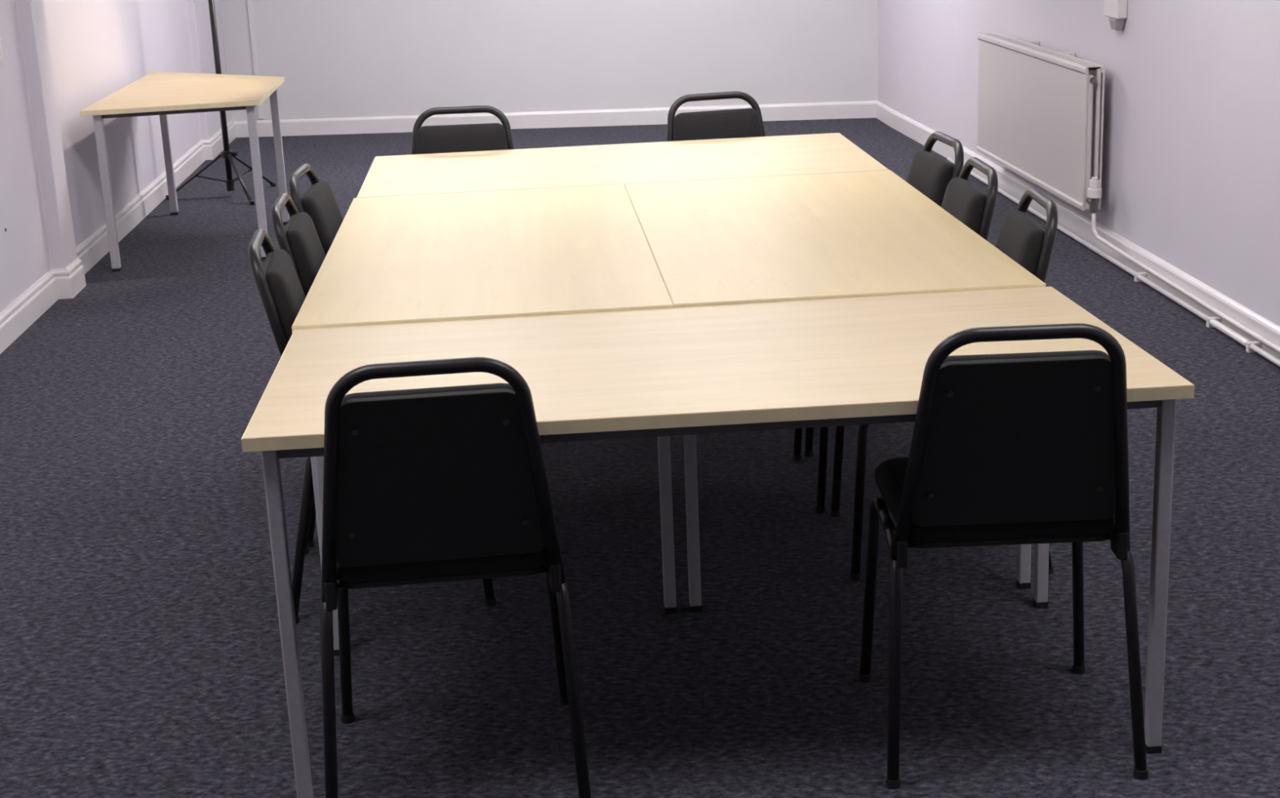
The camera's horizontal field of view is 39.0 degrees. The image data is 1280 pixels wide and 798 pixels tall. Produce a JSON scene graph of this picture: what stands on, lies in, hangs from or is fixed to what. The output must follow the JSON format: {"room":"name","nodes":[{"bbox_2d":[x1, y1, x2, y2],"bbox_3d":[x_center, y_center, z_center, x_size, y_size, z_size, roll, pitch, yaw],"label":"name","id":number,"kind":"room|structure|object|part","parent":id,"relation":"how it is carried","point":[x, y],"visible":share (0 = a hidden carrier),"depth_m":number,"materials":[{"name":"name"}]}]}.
{"room":"meeting room","nodes":[
{"label":"meeting room","id":0,"kind":"room"},
{"bbox_2d":[0,0,231,312],"bbox_3d":[-2.386,-1.090,5.349,0.192,2.500,13.764,-3,16,-3],"label":"wall","id":1,"kind":"structure","parent":0,"point":[61,58],"depth_m":8.04,"materials":[{"name":"paint"}]},
{"bbox_2d":[0,37,4,62],"bbox_3d":[-2.448,-1.331,6.894,0.018,0.090,0.088,-3,16,-3],"label":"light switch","id":2,"kind":"object","parent":1,"relation":"attached to","point":[1,47],"visible":1,"depth_m":6.91,"materials":[{"name":"white plastic"}]},
{"bbox_2d":[0,119,235,353],"bbox_3d":[-2.262,0.047,5.678,0.078,0.125,13.752,-3,16,-3],"label":"baseboard","id":3,"kind":"structure","parent":1,"relation":"attached to","point":[68,282],"depth_m":8.12,"materials":[{"name":"white paint"}]},
{"bbox_2d":[219,0,878,120],"bbox_3d":[-0.656,-3.038,11.829,4.720,2.500,0.131,-1,16,5],"label":"wall","id":4,"kind":"structure","parent":0,"point":[335,58],"depth_m":11.97,"materials":[{"name":"white paint"}]},
{"bbox_2d":[246,0,264,119],"bbox_3d":[-2.612,-3.039,11.904,0.040,2.380,0.012,-3,16,-3],"label":"trim","id":5,"kind":"structure","parent":4,"relation":"attached to","point":[250,2],"depth_m":12.09,"materials":[{"name":"white paint"}]},
{"bbox_2d":[233,100,878,137],"bbox_3d":[-0.598,-1.870,12.088,4.352,0.109,0.018,-1,16,5],"label":"baseboard","id":6,"kind":"structure","parent":4,"relation":"attached to","point":[848,109],"depth_m":12.08,"materials":[{"name":"white paint"}]},
{"bbox_2d":[0,117,1279,797],"bbox_3d":[-0.145,0.004,5.959,5.000,0.120,14.400,-3,16,-3],"label":"floor","id":7,"kind":"structure","parent":0,"point":[141,653],"depth_m":4.07,"materials":[{"name":"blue carpet"}]},
{"bbox_2d":[80,71,289,271],"bbox_3d":[-2.087,-1.153,8.733,0.759,0.718,1.720,-3,16,-3],"label":"side table","id":8,"kind":"object","parent":7,"relation":"on","point":[162,94],"visible":0.9,"depth_m":8.14,"materials":[{"name":"brown wood"}]},
{"bbox_3d":[-2.345,-0.911,7.952,0.036,0.684,0.036,-3,16,-3],"label":"leg","id":9,"kind":"part","parent":8,"relation":"part of","materials":[{"name":"grey paint"}]},
{"bbox_3d":[-2.437,-1.300,9.309,0.036,0.684,0.036,-3,16,-3],"label":"leg","id":10,"kind":"part","parent":8,"relation":"part of","materials":[{"name":"grey paint"}]},
{"bbox_3d":[-2.088,-1.441,8.553,0.668,0.020,1.423,-3,16,-3],"label":"frame rail","id":11,"kind":"part","parent":8,"relation":"part of","materials":[{"name":"grey paint"}]},
{"bbox_3d":[-1.706,-0.972,8.067,0.036,0.684,0.036,-3,16,-3],"label":"leg","id":12,"kind":"part","parent":8,"relation":"part of","materials":[{"name":"grey paint"}]},
{"bbox_3d":[-1.778,-1.211,8.906,0.036,0.684,0.036,-3,16,-3],"label":"leg","id":13,"kind":"part","parent":8,"relation":"part of","materials":[{"name":"grey paint"}]},
{"bbox_2d":[165,0,275,204],"bbox_3d":[-2.351,-2.129,9.567,0.567,2.152,0.627,-3,16,-3],"label":"tripod stand","id":14,"kind":"object","parent":7,"relation":"on","point":[227,154],"visible":0.92,"depth_m":9.77,"materials":[{"name":"black metal"}]},
{"bbox_3d":[-2.426,-1.215,9.848,0.324,0.229,0.020,-2,16,0],"label":"leg","id":15,"kind":"part","parent":14,"relation":"part of","materials":[{"name":"black metal"}]},
{"bbox_3d":[-2.206,-1.332,9.813,0.036,0.023,0.024,1,16,12],"label":"knob","id":16,"kind":"part","parent":14,"relation":"part of","materials":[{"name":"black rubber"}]},
{"bbox_3d":[-2.146,-1.181,9.691,0.020,0.229,0.324,-11,18,-28],"label":"leg","id":17,"kind":"part","parent":14,"relation":"part of","materials":[{"name":"black metal"}]},
{"bbox_3d":[-2.147,-1.271,10.002,0.020,0.229,0.324,7,19,29],"label":"leg","id":18,"kind":"part","parent":14,"relation":"part of","materials":[{"name":"black metal"}]},
{"bbox_2d":[271,192,325,546],"bbox_3d":[-0.659,-0.111,4.684,0.490,0.850,0.473,-4,16,-4],"label":"chair","id":19,"kind":"object","parent":7,"relation":"on","point":[300,238],"visible":0.23,"depth_m":4.47,"materials":[{"name":"grey fabric"}]},
{"bbox_3d":[-0.844,-0.290,4.617,0.133,0.453,0.429,-4,16,-4],"label":"frame","id":20,"kind":"part","parent":19,"relation":"part of","materials":[{"name":"black metal"}]},
{"bbox_3d":[-0.823,-0.300,4.616,0.108,0.321,0.363,-4,16,-4],"label":"backrest","id":21,"kind":"part","parent":19,"relation":"part of","materials":[{"name":"grey fabric"}]},
{"bbox_3d":[-0.748,0.155,4.537,0.225,0.409,0.030,-6,16,-11],"label":"leg","id":22,"kind":"part","parent":19,"relation":"part of","materials":[{"name":"black metal"}]},
{"bbox_2d":[288,163,343,255],"bbox_3d":[-0.700,-0.243,5.148,0.490,0.850,0.473,-2,16,0],"label":"chair","id":23,"kind":"object","parent":7,"relation":"on","point":[318,201],"visible":0.23,"depth_m":4.98,"materials":[{"name":"grey fabric"}]},
{"bbox_3d":[-0.886,-0.427,5.094,0.133,0.453,0.429,-2,16,0],"label":"frame","id":24,"kind":"part","parent":23,"relation":"part of","materials":[{"name":"black metal"}]},
{"bbox_3d":[-0.864,-0.435,5.092,0.108,0.321,0.363,-2,16,0],"label":"backrest","id":25,"kind":"part","parent":23,"relation":"part of","materials":[{"name":"grey fabric"}]},
{"bbox_2d":[248,228,496,623],"bbox_3d":[-0.618,0.023,4.216,0.490,0.850,0.473,-4,16,-6],"label":"chair","id":26,"kind":"object","parent":7,"relation":"on","point":[280,290],"visible":0.34,"depth_m":4.02,"materials":[{"name":"grey fabric"}]},
{"bbox_3d":[-0.802,-0.154,4.141,0.133,0.453,0.429,-4,16,-6],"label":"frame","id":27,"kind":"part","parent":26,"relation":"part of","materials":[{"name":"black metal"}]},
{"bbox_3d":[-0.781,-0.164,4.141,0.108,0.321,0.363,-4,16,-6],"label":"backrest","id":28,"kind":"part","parent":26,"relation":"part of","materials":[{"name":"grey fabric"}]},
{"bbox_3d":[-0.697,0.289,4.064,0.225,0.409,0.030,-6,17,-13],"label":"leg","id":29,"kind":"part","parent":26,"relation":"part of","materials":[{"name":"black metal"}]},
{"bbox_3d":[-0.749,0.177,4.459,0.225,0.409,0.030,-2,16,0],"label":"leg","id":30,"kind":"part","parent":26,"relation":"part of","materials":[{"name":"black metal"}]},
{"bbox_3d":[-0.420,0.267,4.101,0.159,0.408,0.037,-2,16,2],"label":"leg","id":31,"kind":"part","parent":26,"relation":"part of","materials":[{"name":"black metal"}]},
{"bbox_2d":[320,356,591,797],"bbox_3d":[-0.358,0.282,3.283,0.473,0.850,0.490,-4,16,-5],"label":"chair","id":32,"kind":"object","parent":7,"relation":"on","point":[446,483],"visible":1,"depth_m":3.07,"materials":[{"name":"grey fabric"}]},
{"bbox_3d":[-0.542,0.530,3.212,0.030,0.409,0.225,-2,16,1],"label":"leg","id":33,"kind":"part","parent":32,"relation":"part of","materials":[{"name":"black metal"}]},
{"bbox_3d":[-0.566,0.453,3.479,0.037,0.408,0.159,-6,17,-13],"label":"leg","id":34,"kind":"part","parent":32,"relation":"part of","materials":[{"name":"black metal"}]},
{"bbox_3d":[-0.349,0.126,3.076,0.363,0.321,0.108,-4,16,-5],"label":"backrest","id":35,"kind":"part","parent":32,"relation":"part of","materials":[{"name":"grey fabric"}]},
{"bbox_3d":[-0.365,0.236,3.322,0.405,0.053,0.380,-4,16,-5],"label":"seat","id":36,"kind":"part","parent":32,"relation":"part of","materials":[{"name":"grey fabric"}]},
{"bbox_3d":[-0.346,0.140,3.057,0.429,0.453,0.133,-4,16,-5],"label":"frame","id":37,"kind":"part","parent":32,"relation":"part of","materials":[{"name":"black metal"}]},
{"bbox_3d":[-0.168,0.425,3.517,0.037,0.408,0.159,-2,16,3],"label":"leg","id":38,"kind":"part","parent":32,"relation":"part of","materials":[{"name":"black metal"}]},
{"bbox_3d":[-0.131,0.501,3.250,0.030,0.409,0.225,-6,16,-12],"label":"leg","id":39,"kind":"part","parent":32,"relation":"part of","materials":[{"name":"black metal"}]},
{"bbox_2d":[411,105,514,154],"bbox_3d":[-0.606,-0.544,6.175,0.473,0.850,0.490,-2,16,0],"label":"chair","id":40,"kind":"object","parent":7,"relation":"on","point":[438,139],"visible":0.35,"depth_m":6.24,"materials":[{"name":"grey fabric"}]},
{"bbox_3d":[-0.615,-0.786,6.267,0.363,0.321,0.108,-2,16,0],"label":"backrest","id":41,"kind":"part","parent":40,"relation":"part of","materials":[{"name":"grey fabric"}]},
{"bbox_2d":[291,183,676,613],"bbox_3d":[-0.374,-0.051,4.673,0.803,0.718,1.600,-3,16,-3],"label":"meeting table","id":42,"kind":"object","parent":7,"relation":"on","point":[402,259],"visible":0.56,"depth_m":4.31,"materials":[{"name":"brown wood"}]},
{"bbox_3d":[-0.697,0.185,3.929,0.026,0.681,0.026,-3,16,-3],"label":"leg","id":43,"kind":"part","parent":42,"relation":"part of","materials":[{"name":"grey paint"}]},
{"bbox_3d":[0.054,0.140,3.974,0.026,0.681,0.026,-3,16,-3],"label":"leg","id":44,"kind":"part","parent":42,"relation":"part of","materials":[{"name":"grey paint"}]},
{"bbox_2d":[356,133,888,197],"bbox_3d":[-0.060,-0.410,5.867,1.588,0.718,0.835,-3,16,-3],"label":"meeting table","id":45,"kind":"object","parent":7,"relation":"on","point":[825,153],"visible":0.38,"depth_m":5.72,"materials":[{"name":"brown wood"}]},
{"bbox_2d":[666,91,765,141],"bbox_3d":[0.323,-0.609,6.264,0.473,0.850,0.490,-6,16,-11],"label":"chair","id":46,"kind":"object","parent":7,"relation":"on","point":[737,122],"visible":0.33,"depth_m":6.33,"materials":[{"name":"grey fabric"}]},
{"bbox_3d":[0.281,-0.849,6.353,0.363,0.321,0.108,-6,16,-11],"label":"backrest","id":47,"kind":"part","parent":46,"relation":"part of","materials":[{"name":"grey fabric"}]},
{"bbox_2d":[240,286,1194,797],"bbox_3d":[0.129,0.256,3.548,1.632,0.712,0.796,-3,16,-3],"label":"meeting table","id":48,"kind":"object","parent":7,"relation":"on","point":[838,362],"visible":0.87,"depth_m":3.35,"materials":[{"name":"brown wood"}]},
{"bbox_3d":[-0.618,0.404,3.171,0.026,0.675,0.026,-3,16,-3],"label":"leg","id":49,"kind":"part","parent":48,"relation":"part of","materials":[{"name":"grey paint"}]},
{"bbox_3d":[-0.666,0.217,3.825,0.026,0.675,0.026,-3,16,-3],"label":"leg","id":50,"kind":"part","parent":48,"relation":"part of","materials":[{"name":"grey paint"}]},
{"bbox_3d":[0.120,-0.048,3.447,1.577,0.020,0.717,-3,16,-3],"label":"frame rail","id":51,"kind":"part","parent":48,"relation":"part of","materials":[{"name":"grey paint"}]},
{"bbox_3d":[0.876,0.125,3.918,0.026,0.675,0.026,-3,16,-3],"label":"leg","id":52,"kind":"part","parent":48,"relation":"part of","materials":[{"name":"grey paint"}]},
{"bbox_3d":[0.935,0.315,3.251,0.026,0.675,0.026,-3,16,-3],"label":"leg","id":53,"kind":"part","parent":48,"relation":"part of","materials":[{"name":"grey paint"}]},
{"bbox_2d":[624,169,1045,612],"bbox_3d":[0.427,-0.099,4.722,0.803,0.718,1.598,-3,16,-3],"label":"meeting table","id":54,"kind":"object","parent":7,"relation":"on","point":[776,238],"visible":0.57,"depth_m":4.36,"materials":[{"name":"brown wood"}]},
{"bbox_3d":[0.111,0.137,3.978,0.026,0.681,0.026,-3,16,-3],"label":"leg","id":55,"kind":"part","parent":54,"relation":"part of","materials":[{"name":"grey paint"}]},
{"bbox_3d":[0.862,0.090,4.027,0.026,0.681,0.026,-3,16,-3],"label":"leg","id":56,"kind":"part","parent":54,"relation":"part of","materials":[{"name":"grey paint"}]},
{"bbox_2d":[804,131,964,456],"bbox_3d":[0.660,-0.324,5.230,0.490,0.850,0.473,-4,16,-7],"label":"chair","id":57,"kind":"object","parent":7,"relation":"on","point":[929,173],"visible":0.23,"depth_m":5.09,"materials":[{"name":"grey fabric"}]},
{"bbox_3d":[0.533,-0.056,5.077,0.159,0.408,0.037,-7,17,-15],"label":"leg","id":58,"kind":"part","parent":57,"relation":"part of","materials":[{"name":"black metal"}]},
{"bbox_3d":[0.806,-0.535,5.191,0.108,0.321,0.363,-4,16,-7],"label":"backrest","id":59,"kind":"part","parent":57,"relation":"part of","materials":[{"name":"grey fabric"}]},
{"bbox_3d":[0.829,-0.528,5.196,0.133,0.453,0.429,-4,16,-7],"label":"frame","id":60,"kind":"part","parent":57,"relation":"part of","materials":[{"name":"black metal"}]},
{"bbox_2d":[792,156,998,512],"bbox_3d":[0.668,-0.190,4.764,0.490,0.850,0.473,-3,16,-2],"label":"chair","id":61,"kind":"object","parent":7,"relation":"on","point":[968,203],"visible":0.27,"depth_m":4.62,"materials":[{"name":"grey fabric"}]},
{"bbox_3d":[0.501,-0.035,5.008,0.159,0.408,0.037,-1,16,5],"label":"leg","id":62,"kind":"part","parent":61,"relation":"part of","materials":[{"name":"black metal"}]},
{"bbox_3d":[0.524,0.076,4.623,0.159,0.408,0.037,-5,16,-10],"label":"leg","id":63,"kind":"part","parent":61,"relation":"part of","materials":[{"name":"black metal"}]},
{"bbox_3d":[0.816,-0.397,4.713,0.108,0.321,0.363,-3,16,-2],"label":"backrest","id":64,"kind":"part","parent":61,"relation":"part of","materials":[{"name":"grey fabric"}]},
{"bbox_3d":[0.838,-0.390,4.717,0.133,0.453,0.429,-3,16,-2],"label":"frame","id":65,"kind":"part","parent":61,"relation":"part of","materials":[{"name":"black metal"}]},
{"bbox_2d":[830,186,1057,581],"bbox_3d":[0.715,-0.058,4.301,0.490,0.850,0.473,-2,16,0],"label":"chair","id":66,"kind":"object","parent":7,"relation":"on","point":[1020,237],"visible":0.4,"depth_m":4.16,"materials":[{"name":"grey fabric"}]},
{"bbox_3d":[0.558,0.095,4.553,0.159,0.408,0.037,0,16,8],"label":"leg","id":67,"kind":"part","parent":66,"relation":"part of","materials":[{"name":"black metal"}]},
{"bbox_3d":[0.560,0.206,4.167,0.159,0.408,0.037,-5,16,-8],"label":"leg","id":68,"kind":"part","parent":66,"relation":"part of","materials":[{"name":"black metal"}]},
{"bbox_3d":[0.863,-0.263,4.242,0.108,0.321,0.363,-2,16,0],"label":"backrest","id":69,"kind":"part","parent":66,"relation":"part of","materials":[{"name":"grey fabric"}]},
{"bbox_3d":[0.885,-0.255,4.244,0.133,0.453,0.429,-2,16,0],"label":"frame","id":70,"kind":"part","parent":66,"relation":"part of","materials":[{"name":"black metal"}]},
{"bbox_3d":[0.840,0.197,4.159,0.225,0.409,0.030,0,16,7],"label":"leg","id":71,"kind":"part","parent":66,"relation":"part of","materials":[{"name":"black metal"}]},
{"bbox_2d":[858,323,1148,789],"bbox_3d":[0.661,0.222,3.344,0.473,0.850,0.490,-2,16,0],"label":"chair","id":72,"kind":"object","parent":7,"relation":"on","point":[1014,448],"visible":1,"depth_m":3.14,"materials":[{"name":"grey fabric"}]},
{"bbox_3d":[0.468,0.385,3.562,0.037,0.408,0.159,-5,16,-8],"label":"leg","id":73,"kind":"part","parent":72,"relation":"part of","materials":[{"name":"black metal"}]},
{"bbox_3d":[0.465,0.234,3.390,0.022,0.022,0.100,-2,16,0],"label":"seat rail","id":74,"kind":"part","parent":72,"relation":"part of","materials":[{"name":"black metal"}]},
{"bbox_3d":[0.463,0.464,3.293,0.030,0.409,0.225,0,16,7],"label":"leg","id":75,"kind":"part","parent":72,"relation":"part of","materials":[{"name":"black metal"}]},
{"bbox_3d":[0.659,0.175,3.384,0.405,0.053,0.380,-2,16,0],"label":"seat","id":76,"kind":"part","parent":72,"relation":"part of","materials":[{"name":"grey fabric"}]},
{"bbox_3d":[0.654,0.080,3.118,0.429,0.453,0.133,-2,16,0],"label":"frame","id":77,"kind":"part","parent":72,"relation":"part of","materials":[{"name":"black metal"}]},
{"bbox_3d":[0.653,0.066,3.137,0.363,0.321,0.108,-2,16,0],"label":"backrest","id":78,"kind":"part","parent":72,"relation":"part of","materials":[{"name":"grey fabric"}]},
{"bbox_3d":[0.869,0.369,3.559,0.037,0.408,0.159,0,16,8],"label":"leg","id":79,"kind":"part","parent":72,"relation":"part of","materials":[{"name":"black metal"}]},
{"bbox_3d":[0.876,0.447,3.291,0.030,0.409,0.225,-4,16,-6],"label":"leg","id":80,"kind":"part","parent":72,"relation":"part of","materials":[{"name":"black metal"}]},
{"bbox_2d":[946,157,1279,366],"bbox_3d":[2.128,0.195,4.687,0.044,0.034,11.080,-3,16,-3],"label":"pipe","id":81,"kind":"object","parent":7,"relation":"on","point":[1211,322],"visible":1,"depth_m":6.69,"materials":[{"name":"white paint"}]},
{"bbox_2d":[877,0,1279,326],"bbox_3d":[2.084,-1.277,5.343,0.155,2.500,13.192,-3,16,-3],"label":"wall","id":82,"kind":"structure","parent":0,"point":[1191,153],"depth_m":6.77,"materials":[{"name":"paint"}]},
{"bbox_2d":[976,31,1105,213],"bbox_3d":[1.808,-1.283,8.136,0.127,0.592,1.809,-3,16,-3],"label":"radiator","id":83,"kind":"object","parent":82,"relation":"attached to","point":[1041,109],"visible":1,"depth_m":7.91,"materials":[{"name":"metal"}]},
{"bbox_2d":[983,32,1100,67],"bbox_3d":[1.772,-1.571,8.102,0.058,0.005,1.670,-3,16,-3],"label":"grille","id":84,"kind":"object","parent":83,"relation":"attached to","point":[1030,50],"depth_m":8.00,"materials":[{"name":"metal"}]},
{"bbox_2d":[875,101,1279,359],"bbox_3d":[2.067,-0.114,5.632,0.053,0.109,13.110,-3,16,-3],"label":"baseboard","id":85,"kind":"structure","parent":82,"relation":"attached to","point":[1068,218],"depth_m":7.32,"materials":[{"name":"white paint"}]},
{"bbox_2d":[1103,0,1127,30],"bbox_3d":[1.891,-1.574,7.182,0.043,0.205,0.170,-3,16,-3],"label":"wall box","id":86,"kind":"object","parent":82,"relation":"attached to","point":[1117,10],"visible":1,"depth_m":7.14,"materials":[{"name":"white plastic"}]},
{"bbox_3d":[1.890,-1.596,7.176,0.042,0.160,0.170,-3,16,-3],"label":"casing","id":87,"kind":"part","parent":86,"relation":"part of","materials":[{"name":"white plastic"}]},
{"bbox_2d":[1091,213,1279,352],"bbox_3d":[2.200,0.460,3.375,0.083,0.162,8.408,-3,16,-3],"label":"pipe","id":88,"kind":"object","parent":82,"relation":"attached to","point":[1252,333],"visible":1,"depth_m":6.58,"materials":[{"name":"white paint"}]}
]}

